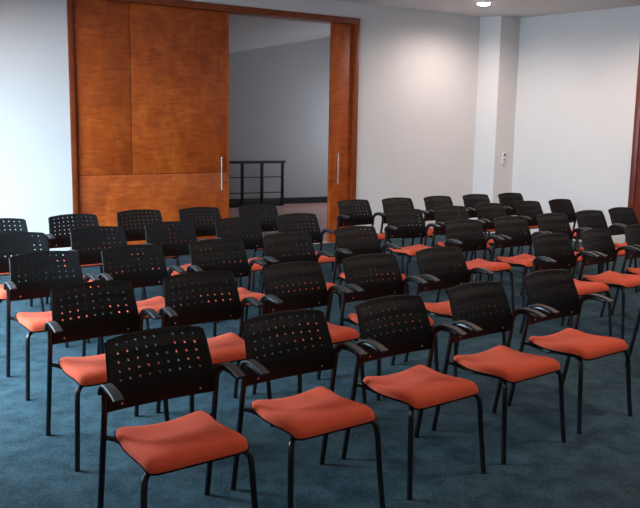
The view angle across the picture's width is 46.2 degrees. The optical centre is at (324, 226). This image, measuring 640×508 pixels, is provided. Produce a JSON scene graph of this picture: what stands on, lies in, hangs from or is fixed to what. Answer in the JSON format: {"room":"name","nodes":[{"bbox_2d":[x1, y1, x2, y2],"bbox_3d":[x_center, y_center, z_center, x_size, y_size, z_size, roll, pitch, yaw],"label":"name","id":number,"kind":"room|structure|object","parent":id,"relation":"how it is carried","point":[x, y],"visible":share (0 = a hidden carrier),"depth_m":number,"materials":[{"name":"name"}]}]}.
{"room":"conference room","nodes":[
{"label":"conference room","id":0,"kind":"room"},
{"bbox_2d":[0,0,479,256],"bbox_3d":[-1.399,-1.329,9.577,8.891,3.332,0.180,-4,9,-32],"label":"wall","id":1,"kind":"structure","parent":0,"point":[418,69],"depth_m":10.69,"materials":[{"name":"paint"}]},
{"bbox_2d":[72,0,228,249],"bbox_3d":[-2.042,-1.133,9.135,1.932,3.036,0.124,-4,9,-32],"label":"door","id":2,"kind":"structure","parent":1,"relation":"in","point":[152,81],"depth_m":9.05,"materials":[{"name":"brown wood"}]},
{"bbox_2d":[67,0,359,228],"bbox_3d":[-1.263,-1.234,9.675,3.953,3.121,0.222,-4,9,-32],"label":"door frame","id":3,"kind":"structure","parent":1,"relation":"attached to","point":[231,9],"depth_m":9.50,"materials":[{"name":"brown wood"}]},
{"bbox_2d":[327,23,353,241],"bbox_3d":[0.243,-1.292,10.548,0.352,3.036,0.126,-4,9,-32],"label":"door","id":4,"kind":"structure","parent":1,"relation":"in","point":[341,35],"depth_m":10.51,"materials":[{"name":"brown wood"}]},
{"bbox_2d":[229,37,329,198],"bbox_3d":[-0.270,-2.683,15.513,11.400,4.400,0.150,-2,9,-23],"label":"wall","id":5,"kind":"structure","parent":0,"point":[279,94],"depth_m":15.24,"materials":[{"name":"paint"}]},
{"bbox_2d":[229,197,326,203],"bbox_3d":[-0.275,-0.556,15.740,11.400,0.125,0.025,-2,9,-23],"label":"baseboard","id":6,"kind":"structure","parent":5,"relation":"attached to","point":[294,200],"depth_m":15.65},
{"bbox_2d":[229,14,329,52],"bbox_3d":[-0.668,-3.407,12.996,14.506,1.520,5.338,-4,9,-32],"label":"ceiling","id":7,"kind":"structure","parent":0,"point":[245,32],"depth_m":13.66,"materials":[{"name":"paint"}]},
{"bbox_2d":[0,203,639,507],"bbox_3d":[2.971,0.784,7.473,14.594,0.120,19.361,-4,9,-32],"label":"floor","id":8,"kind":"structure","parent":0,"point":[599,466],"depth_m":4.11,"materials":[{"name":"carpet"}]},
{"bbox_2d":[0,218,44,311],"bbox_3d":[-2.710,0.366,6.391,0.556,0.820,0.528,-4,10,-33],"label":"chair","id":9,"kind":"object","parent":8,"relation":"on","point":[23,227],"visible":0.23,"depth_m":6.57,"materials":[{"name":"plastic"}]},
{"bbox_2d":[0,232,68,347],"bbox_3d":[-2.250,0.482,5.621,0.556,0.820,0.528,-4,10,-33],"label":"chair","id":10,"kind":"object","parent":8,"relation":"on","point":[36,244],"visible":0.3,"depth_m":5.75,"materials":[{"name":"plastic"}]},
{"bbox_2d":[0,284,5,298],"bbox_3d":[-2.234,0.468,5.596,0.427,0.078,0.430,-4,10,-33],"label":"seat cushion","id":11,"kind":"object","parent":10,"relation":"on","point":[2,292],"depth_m":5.34,"materials":[{"name":"orange fabric"}]},
{"bbox_2d":[3,251,104,400],"bbox_3d":[-1.732,0.602,4.830,0.556,0.820,0.528,-5,10,-34],"label":"chair","id":12,"kind":"object","parent":8,"relation":"on","point":[34,322],"visible":0.76,"depth_m":4.90,"materials":[{"name":"plastic"}]},
{"bbox_2d":[16,310,94,331],"bbox_3d":[-1.716,0.588,4.805,0.427,0.078,0.430,-5,10,-34],"label":"seat cushion","id":13,"kind":"object","parent":12,"relation":"on","point":[32,321],"depth_m":4.67,"materials":[{"name":"orange fabric"}]},
{"bbox_2d":[46,214,117,303],"bbox_3d":[-2.193,0.321,6.772,0.556,0.820,0.528,-4,10,-34],"label":"chair","id":14,"kind":"object","parent":8,"relation":"on","point":[60,240],"visible":0.37,"depth_m":6.84,"materials":[{"name":"plastic"}]},
{"bbox_2d":[57,260,109,265],"bbox_3d":[-2.177,0.307,6.747,0.427,0.078,0.430,-4,10,-34],"label":"seat cushion","id":15,"kind":"object","parent":14,"relation":"on","point":[100,264],"depth_m":6.59,"materials":[{"name":"orange fabric"}]},
{"bbox_2d":[44,280,169,471],"bbox_3d":[-1.138,0.738,3.934,0.556,0.820,0.528,-5,10,-34],"label":"chair","id":16,"kind":"object","parent":8,"relation":"on","point":[88,371],"visible":0.84,"depth_m":4.00,"materials":[{"name":"plastic"}]},
{"bbox_2d":[59,350,159,385],"bbox_3d":[-1.122,0.724,3.909,0.427,0.078,0.430,-5,10,-34],"label":"seat cushion","id":17,"kind":"object","parent":16,"relation":"on","point":[88,370],"depth_m":3.77,"materials":[{"name":"orange fabric"}]},
{"bbox_2d":[68,226,149,342],"bbox_3d":[-1.735,0.437,6.003,0.556,0.820,0.528,-4,10,-34],"label":"chair","id":18,"kind":"object","parent":8,"relation":"on","point":[91,256],"visible":0.38,"depth_m":6.10,"materials":[{"name":"plastic"}]},
{"bbox_2d":[97,244,191,354],"bbox_3d":[-1.228,0.567,5.139,0.556,0.820,0.528,-5,10,-35],"label":"chair","id":19,"kind":"object","parent":8,"relation":"on","point":[138,278],"visible":0.57,"depth_m":5.26,"materials":[{"name":"plastic"}]},
{"bbox_2d":[109,296,180,317],"bbox_3d":[-1.211,0.553,5.114,0.427,0.078,0.430,-5,10,-35],"label":"seat cushion","id":20,"kind":"object","parent":19,"relation":"on","point":[155,303],"depth_m":5.16,"materials":[{"name":"orange fabric"}]},
{"bbox_2d":[115,209,180,298],"bbox_3d":[-1.693,0.272,7.185,0.556,0.820,0.528,-4,10,-33],"label":"chair","id":21,"kind":"object","parent":8,"relation":"on","point":[136,233],"visible":0.39,"depth_m":7.29,"materials":[{"name":"plastic"}]},
{"bbox_2d":[97,326,257,507],"bbox_3d":[-0.597,0.872,3.044,0.556,0.820,0.528,-4,10,-33],"label":"chair","id":22,"kind":"object","parent":8,"relation":"on","point":[196,438],"visible":1,"depth_m":3.09,"materials":[{"name":"black plastic"}]},
{"bbox_2d":[116,411,247,473],"bbox_3d":[-0.581,0.858,3.019,0.427,0.078,0.430,-4,10,-33],"label":"seat cushion","id":23,"kind":"object","parent":22,"relation":"on","point":[193,439],"depth_m":2.93,"materials":[{"name":"orange fabric"}]},
{"bbox_2d":[141,221,219,322],"bbox_3d":[-1.229,0.394,6.374,0.556,0.820,0.528,-4,10,-33],"label":"chair","id":24,"kind":"object","parent":8,"relation":"on","point":[177,246],"visible":0.44,"depth_m":6.50,"materials":[{"name":"plastic"}]},
{"bbox_2d":[152,263,190,275],"bbox_3d":[-1.214,0.379,6.348,0.427,0.078,0.430,-4,10,-33],"label":"seat cushion","id":25,"kind":"object","parent":24,"relation":"on","point":[184,267],"depth_m":6.42,"materials":[{"name":"orange fabric"}]},
{"bbox_2d":[176,207,241,286],"bbox_3d":[-1.155,0.238,7.487,0.556,0.820,0.528,-4,10,-34],"label":"chair","id":26,"kind":"object","parent":8,"relation":"on","point":[205,229],"visible":0.27,"depth_m":7.62,"materials":[{"name":"plastic"}]},
{"bbox_2d":[156,271,273,426],"bbox_3d":[-0.623,0.702,4.252,0.556,0.820,0.528,-4,9,-31],"label":"chair","id":27,"kind":"object","parent":8,"relation":"on","point":[228,347],"visible":0.68,"depth_m":4.36,"materials":[{"name":"plastic"}]},
{"bbox_2d":[174,333,256,365],"bbox_3d":[-0.608,0.688,4.226,0.427,0.078,0.430,-4,9,-31],"label":"seat cushion","id":28,"kind":"object","parent":27,"relation":"on","point":[228,347],"depth_m":4.11,"materials":[{"name":"orange fabric"}]},
{"bbox_2d":[186,238,273,367],"bbox_3d":[-0.689,0.531,5.463,0.556,0.820,0.528,-4,10,-33],"label":"chair","id":29,"kind":"object","parent":8,"relation":"on","point":[242,268],"visible":0.56,"depth_m":5.59,"materials":[{"name":"plastic"}]},
{"bbox_2d":[200,287,264,304],"bbox_3d":[-0.673,0.516,5.438,0.427,0.078,0.430,-4,10,-33],"label":"seat cushion","id":30,"kind":"object","parent":29,"relation":"on","point":[243,292],"depth_m":5.40,"materials":[{"name":"orange fabric"}]},
{"bbox_2d":[212,217,276,319],"bbox_3d":[-0.685,0.353,6.726,0.556,0.820,0.528,-4,9,-32],"label":"chair","id":31,"kind":"object","parent":8,"relation":"on","point":[250,240],"visible":0.45,"depth_m":6.88,"materials":[{"name":"plastic"}]},
{"bbox_2d":[229,257,261,270],"bbox_3d":[-0.670,0.339,6.701,0.427,0.078,0.430,-4,9,-32],"label":"seat cushion","id":32,"kind":"object","parent":31,"relation":"on","point":[256,267],"depth_m":6.52,"materials":[{"name":"orange fabric"}]},
{"bbox_2d":[236,204,277,289],"bbox_3d":[-0.616,0.196,7.859,0.556,0.820,0.528,-3,9,-28],"label":"chair","id":33,"kind":"object","parent":8,"relation":"on","point":[267,223],"visible":0.34,"depth_m":8.01,"materials":[{"name":"plastic"}]},
{"bbox_2d":[229,160,285,207],"bbox_3d":[-1.960,-0.810,14.524,2.668,0.910,0.057,-3,9,-28],"label":"handrail","id":34,"kind":"object","parent":8,"relation":"on","point":[276,201],"visible":0.33,"depth_m":14.87,"materials":[{"name":"black metal"}]},
{"bbox_2d":[258,232,344,342],"bbox_3d":[-0.181,0.485,5.851,0.556,0.820,0.528,-4,10,-34],"label":"chair","id":35,"kind":"object","parent":8,"relation":"on","point":[272,244],"visible":0.46,"depth_m":5.96,"materials":[{"name":"plastic"}]},
{"bbox_2d":[276,282,335,291],"bbox_3d":[-0.165,0.470,5.826,0.427,0.078,0.430,-4,10,-34],"label":"seat cushion","id":36,"kind":"object","parent":35,"relation":"on","point":[328,285],"depth_m":5.75,"materials":[{"name":"orange fabric"}]},
{"bbox_2d":[230,309,385,507],"bbox_3d":[-0.072,0.835,3.368,0.556,0.820,0.528,-4,10,-33],"label":"chair","id":37,"kind":"object","parent":8,"relation":"on","point":[318,411],"visible":1,"depth_m":3.41,"materials":[{"name":"plastic"}]},
{"bbox_2d":[252,386,374,438],"bbox_3d":[-0.056,0.821,3.343,0.427,0.078,0.430,-4,10,-33],"label":"seat cushion","id":38,"kind":"object","parent":37,"relation":"on","point":[318,411],"depth_m":3.25,"materials":[{"name":"orange fabric"}]},
{"bbox_2d":[274,213,341,294],"bbox_3d":[-0.159,0.309,7.103,0.556,0.820,0.528,-4,9,-31],"label":"chair","id":39,"kind":"object","parent":8,"relation":"on","point":[285,223],"visible":0.46,"depth_m":7.24,"materials":[{"name":"plastic"}]},
{"bbox_2d":[284,251,334,262],"bbox_3d":[-0.144,0.295,7.077,0.427,0.078,0.430,-4,9,-31],"label":"seat cushion","id":40,"kind":"object","parent":39,"relation":"on","point":[323,259],"depth_m":6.95,"materials":[{"name":"orange fabric"}]},
{"bbox_2d":[252,261,366,403],"bbox_3d":[-0.086,0.662,4.600,0.556,0.820,0.528,-5,10,-35],"label":"chair","id":41,"kind":"object","parent":8,"relation":"on","point":[275,299],"visible":0.69,"depth_m":4.70,"materials":[{"name":"plastic"}]},
{"bbox_2d":[268,322,358,346],"bbox_3d":[-0.070,0.648,4.575,0.427,0.078,0.430,-5,10,-35],"label":"seat cushion","id":42,"kind":"object","parent":41,"relation":"on","point":[339,334],"depth_m":4.48,"materials":[{"name":"orange fabric"}]},
{"bbox_2d":[331,199,392,270],"bbox_3d":[0.446,0.125,8.492,0.556,0.820,0.528,-4,10,-33],"label":"chair","id":43,"kind":"object","parent":8,"relation":"on","point":[363,215],"visible":0.64,"depth_m":8.61,"materials":[{"name":"plastic"}]},
{"bbox_2d":[350,233,384,239],"bbox_3d":[0.461,0.110,8.466,0.427,0.078,0.430,-4,10,-33],"label":"seat cushion","id":44,"kind":"object","parent":43,"relation":"on","point":[381,236],"depth_m":8.35,"materials":[{"name":"orange fabric"}]},
{"bbox_2d":[328,226,408,321],"bbox_3d":[0.384,0.434,6.280,0.556,0.820,0.528,-5,10,-35],"label":"chair","id":45,"kind":"object","parent":8,"relation":"on","point":[347,246],"visible":0.6,"depth_m":6.38,"materials":[{"name":"plastic"}]},
{"bbox_2d":[339,269,405,280],"bbox_3d":[0.400,0.420,6.255,0.427,0.078,0.430,-5,10,-35],"label":"seat cushion","id":46,"kind":"object","parent":45,"relation":"on","point":[341,276],"depth_m":6.24,"materials":[{"name":"orange fabric"}]},
{"bbox_2d":[336,253,438,399],"bbox_3d":[0.415,0.625,4.928,0.556,0.820,0.528,-4,9,-32],"label":"chair","id":47,"kind":"object","parent":8,"relation":"on","point":[361,283],"visible":0.61,"depth_m":5.04,"materials":[{"name":"plastic"}]},
{"bbox_2d":[348,309,433,331],"bbox_3d":[0.430,0.610,4.902,0.427,0.078,0.430,-4,9,-32],"label":"seat cushion","id":48,"kind":"object","parent":47,"relation":"on","point":[352,318],"depth_m":4.90,"materials":[{"name":"orange fabric"}]},
{"bbox_2d":[379,197,434,273],"bbox_3d":[0.969,0.091,8.792,0.556,0.820,0.528,-4,9,-31],"label":"chair","id":49,"kind":"object","parent":8,"relation":"on","point":[396,202],"visible":0.47,"depth_m":8.88,"materials":[{"name":"plastic"}]},
{"bbox_2d":[341,295,485,499],"bbox_3d":[0.452,0.796,3.713,0.556,0.820,0.528,-5,10,-34],"label":"chair","id":50,"kind":"object","parent":8,"relation":"on","point":[419,387],"visible":0.98,"depth_m":3.74,"materials":[{"name":"plastic"}]},
{"bbox_2d":[363,365,478,408],"bbox_3d":[0.468,0.781,3.688,0.427,0.078,0.430,-5,10,-34],"label":"seat cushion","id":51,"kind":"object","parent":50,"relation":"on","point":[419,386],"depth_m":3.60,"materials":[{"name":"orange fabric"}]},
{"bbox_2d":[383,208,446,294],"bbox_3d":[0.916,0.252,7.645,0.556,0.820,0.528,-3,9,-26],"label":"chair","id":52,"kind":"object","parent":8,"relation":"on","point":[409,228],"visible":0.83,"depth_m":7.75,"materials":[{"name":"plastic"}]},
{"bbox_2d":[389,244,440,254],"bbox_3d":[0.928,0.238,7.617,0.427,0.078,0.430,-3,9,-26],"label":"seat cushion","id":53,"kind":"object","parent":52,"relation":"on","point":[410,250],"depth_m":7.54,"materials":[{"name":"orange fabric"}]},
{"bbox_2d":[420,196,475,258],"bbox_3d":[1.503,0.058,9.096,0.556,0.820,0.528,-4,10,-33],"label":"chair","id":54,"kind":"object","parent":8,"relation":"on","point":[431,202],"visible":0.38,"depth_m":9.16,"materials":[{"name":"plastic"}]},
{"bbox_2d":[404,246,505,376],"bbox_3d":[0.939,0.585,5.273,0.556,0.820,0.528,-4,10,-34],"label":"chair","id":55,"kind":"object","parent":8,"relation":"on","point":[454,273],"visible":0.67,"depth_m":5.37,"materials":[{"name":"plastic"}]},
{"bbox_2d":[424,300,496,315],"bbox_3d":[0.955,0.571,5.248,0.427,0.078,0.430,-4,10,-34],"label":"seat cushion","id":56,"kind":"object","parent":55,"relation":"on","point":[441,308],"depth_m":5.20,"materials":[{"name":"orange fabric"}]},
{"bbox_2d":[431,205,492,280],"bbox_3d":[1.459,0.211,7.999,0.556,0.820,0.528,-3,9,-29],"label":"chair","id":57,"kind":"object","parent":8,"relation":"on","point":[442,214],"visible":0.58,"depth_m":8.08,"materials":[{"name":"plastic"}]},
{"bbox_2d":[437,242,489,247],"bbox_3d":[1.472,0.197,7.973,0.427,0.078,0.430,-3,9,-29],"label":"seat cushion","id":58,"kind":"object","parent":57,"relation":"on","point":[439,244],"depth_m":7.97,"materials":[{"name":"orange fabric"}]},
{"bbox_2d":[435,219,514,312],"bbox_3d":[1.392,0.371,6.854,0.556,0.820,0.528,-4,9,-31],"label":"chair","id":59,"kind":"object","parent":8,"relation":"on","point":[454,233],"visible":0.79,"depth_m":6.96,"materials":[{"name":"plastic"}]},
{"bbox_2d":[466,258,510,270],"bbox_3d":[1.407,0.357,6.828,0.427,0.078,0.430,-4,9,-31],"label":"seat cushion","id":60,"kind":"object","parent":59,"relation":"on","point":[492,266],"depth_m":6.71,"materials":[{"name":"orange fabric"}]},
{"bbox_2d":[462,194,513,259],"bbox_3d":[2.032,0.022,9.415,0.556,0.820,0.528,-4,9,-32],"label":"chair","id":61,"kind":"object","parent":8,"relation":"on","point":[470,200],"visible":0.34,"depth_m":9.50,"materials":[{"name":"plastic"}]},
{"bbox_2d":[431,281,565,464],"bbox_3d":[0.967,0.752,4.086,0.556,0.820,0.528,-5,10,-35],"label":"chair","id":62,"kind":"object","parent":8,"relation":"on","point":[506,364],"visible":0.96,"depth_m":4.11,"materials":[{"name":"plastic"}]},
{"bbox_2d":[454,345,559,381],"bbox_3d":[0.983,0.738,4.061,0.427,0.078,0.430,-5,10,-35],"label":"seat cushion","id":63,"kind":"object","parent":62,"relation":"on","point":[503,363],"depth_m":3.97,"materials":[{"name":"orange fabric"}]},
{"bbox_2d":[470,203,531,282],"bbox_3d":[1.976,0.171,8.350,0.556,0.820,0.528,-4,10,-33],"label":"chair","id":64,"kind":"object","parent":8,"relation":"on","point":[486,212],"visible":0.39,"depth_m":8.45,"materials":[{"name":"plastic"}]},
{"bbox_2d":[492,193,537,254],"bbox_3d":[2.539,-0.006,9.673,0.556,0.820,0.528,-4,10,-33],"label":"chair","id":65,"kind":"object","parent":8,"relation":"on","point":[506,199],"visible":0.4,"depth_m":9.78,"materials":[{"name":"plastic"}]},
{"bbox_2d":[485,216,545,307],"bbox_3d":[1.908,0.336,7.166,0.556,0.820,0.528,-4,9,-31],"label":"chair","id":66,"kind":"object","parent":8,"relation":"on","point":[505,227],"visible":0.77,"depth_m":7.26,"materials":[{"name":"plastic"}]},
{"bbox_2d":[496,254,535,266],"bbox_3d":[1.923,0.322,7.140,0.427,0.078,0.430,-4,9,-31],"label":"seat cushion","id":67,"kind":"object","parent":66,"relation":"on","point":[523,260],"depth_m":7.05,"materials":[{"name":"orange fabric"}]},
{"bbox_2d":[509,201,542,256],"bbox_3d":[2.493,0.135,8.667,0.556,0.820,0.528,-4,10,-34],"label":"chair","id":68,"kind":"object","parent":8,"relation":"on","point":[530,210],"visible":0.35,"depth_m":8.80,"materials":[{"name":"plastic"}]},
{"bbox_2d":[526,213,600,294],"bbox_3d":[2.406,0.302,7.469,0.556,0.820,0.528,-4,9,-31],"label":"chair","id":69,"kind":"object","parent":8,"relation":"on","point":[545,221],"visible":0.46,"depth_m":7.61,"materials":[{"name":"plastic"}]},
{"bbox_2d":[556,249,581,260],"bbox_3d":[2.421,0.287,7.443,0.427,0.078,0.430,-4,9,-31],"label":"seat cushion","id":70,"kind":"object","parent":69,"relation":"on","point":[579,258],"depth_m":7.24,"materials":[{"name":"orange fabric"}]},
{"bbox_2d":[548,199,578,273],"bbox_3d":[2.977,0.101,8.966,0.556,0.820,0.528,-5,10,-37],"label":"chair","id":71,"kind":"object","parent":8,"relation":"on","point":[565,206],"visible":0.36,"depth_m":9.12,"materials":[{"name":"plastic"}]},
{"bbox_2d":[519,233,611,336],"bbox_3d":[1.970,0.494,6.048,0.556,0.820,0.528,-4,9,-32],"label":"chair","id":72,"kind":"object","parent":8,"relation":"on","point":[546,246],"visible":0.77,"depth_m":6.14,"materials":[{"name":"plastic"}]},
{"bbox_2d":[562,279,608,294],"bbox_3d":[1.985,0.479,6.022,0.427,0.078,0.430,-4,9,-32],"label":"seat cushion","id":73,"kind":"object","parent":72,"relation":"on","point":[583,287],"depth_m":5.88,"materials":[{"name":"orange fabric"}]},
{"bbox_2d":[507,269,631,433],"bbox_3d":[1.486,0.706,4.477,0.556,0.820,0.528,-5,10,-35],"label":"chair","id":74,"kind":"object","parent":8,"relation":"on","point":[544,288],"visible":0.94,"depth_m":4.49,"materials":[{"name":"plastic"}]},
{"bbox_2d":[529,328,627,358],"bbox_3d":[1.502,0.692,4.452,0.427,0.078,0.430,-5,10,-35],"label":"seat cushion","id":75,"kind":"object","parent":74,"relation":"on","point":[570,342],"depth_m":4.36,"materials":[{"name":"orange fabric"}]},
{"bbox_2d":[567,229,639,338],"bbox_3d":[2.460,0.458,6.360,0.556,0.820,0.528,-5,10,-37],"label":"chair","id":76,"kind":"object","parent":8,"relation":"on","point":[600,242],"visible":0.87,"depth_m":6.42,"materials":[{"name":"plastic"}]},
{"bbox_2d":[583,271,639,286],"bbox_3d":[2.477,0.444,6.336,0.427,0.078,0.430,-5,10,-37],"label":"seat cushion","id":77,"kind":"object","parent":76,"relation":"on","point":[610,278],"depth_m":6.23,"materials":[{"name":"orange fabric"}]},
{"bbox_2d":[569,210,637,292],"bbox_3d":[2.908,0.263,7.801,0.556,0.820,0.528,-4,9,-32],"label":"chair","id":78,"kind":"object","parent":8,"relation":"on","point":[587,219],"visible":0.52,"depth_m":7.91,"materials":[{"name":"plastic"}]},
{"bbox_2d":[578,247,624,255],"bbox_3d":[2.923,0.249,7.775,0.427,0.078,0.430,-4,9,-32],"label":"seat cushion","id":79,"kind":"object","parent":78,"relation":"on","point":[621,253],"depth_m":7.61,"materials":[{"name":"orange fabric"}]},
{"bbox_2d":[600,207,639,290],"bbox_3d":[3.382,0.224,8.141,0.556,0.820,0.528,-4,10,-33],"label":"chair","id":80,"kind":"object","parent":8,"relation":"on","point":[625,216],"visible":0.59,"depth_m":8.25,"materials":[{"name":"plastic"}]},
{"bbox_2d":[614,242,626,246],"bbox_3d":[3.398,0.209,8.116,0.427,0.078,0.430,-4,10,-33],"label":"seat cushion","id":81,"kind":"object","parent":80,"relation":"on","point":[616,244],"depth_m":8.11,"materials":[{"name":"orange fabric"}]},
{"bbox_2d":[611,224,639,314],"bbox_3d":[2.974,0.417,6.715,0.556,0.820,0.528,-4,10,-33],"label":"chair","id":82,"kind":"object","parent":8,"relation":"on","point":[632,232],"visible":0.83,"depth_m":6.76,"materials":[{"name":"plastic"}]},
{"bbox_2d":[626,268,639,274],"bbox_3d":[2.989,0.403,6.690,0.427,0.078,0.430,-4,10,-33],"label":"seat cushion","id":83,"kind":"object","parent":82,"relation":"on","point":[635,271],"depth_m":6.69,"materials":[{"name":"orange fabric"}]},
{"bbox_2d":[624,307,639,365],"bbox_3d":[2.529,0.612,5.274,0.556,0.820,0.528,-4,10,-33],"label":"chair","id":84,"kind":"object","parent":8,"relation":"on","point":[632,342],"visible":0.78,"depth_m":5.32,"materials":[{"name":"plastic"}]},
{"bbox_2d":[338,0,639,17],"bbox_3d":[3.574,-2.242,4.264,12.108,0.120,14.102,-4,9,-32],"label":"ceiling","id":85,"kind":"structure","parent":0,"point":[510,8],"depth_m":10.44,"materials":[{"name":"paint"}]},
{"bbox_2d":[476,2,491,5],"bbox_3d":[2.172,-3.025,10.204,0.224,0.028,0.224,1,8,0],"label":"recessed light","id":86,"kind":"object","parent":85,"relation":"in","point":[478,3],"visible":1,"depth_m":10.15,"materials":[{"name":"white plastic"}]},
{"bbox_2d":[471,16,519,232],"bbox_3d":[2.632,-1.579,11.840,0.743,3.332,0.514,0,8,-7],"label":"column","id":87,"kind":"structure","parent":0,"point":[499,36],"depth_m":11.65,"materials":[{"name":"paint"}]},
{"bbox_2d":[502,153,505,163],"bbox_3d":[2.823,-1.070,11.753,0.080,0.175,0.034,-5,10,-35],"label":"thermostat","id":88,"kind":"object","parent":87,"relation":"attached to","point":[503,154],"visible":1,"depth_m":11.74,"materials":[{"name":"white plastic"}]},
{"bbox_2d":[511,6,639,242],"bbox_3d":[7.520,-0.799,6.882,0.180,3.332,13.520,-6,11,-41],"label":"wall","id":89,"kind":"structure","parent":0,"point":[578,71],"depth_m":11.00,"materials":[{"name":"paint"}]},
{"bbox_2d":[625,47,639,242],"bbox_3d":[4.940,-1.116,9.660,0.051,3.100,1.980,-6,11,-41],"label":"door","id":90,"kind":"structure","parent":89,"relation":"in","point":[634,185],"depth_m":10.38,"materials":[{"name":"red wood"}]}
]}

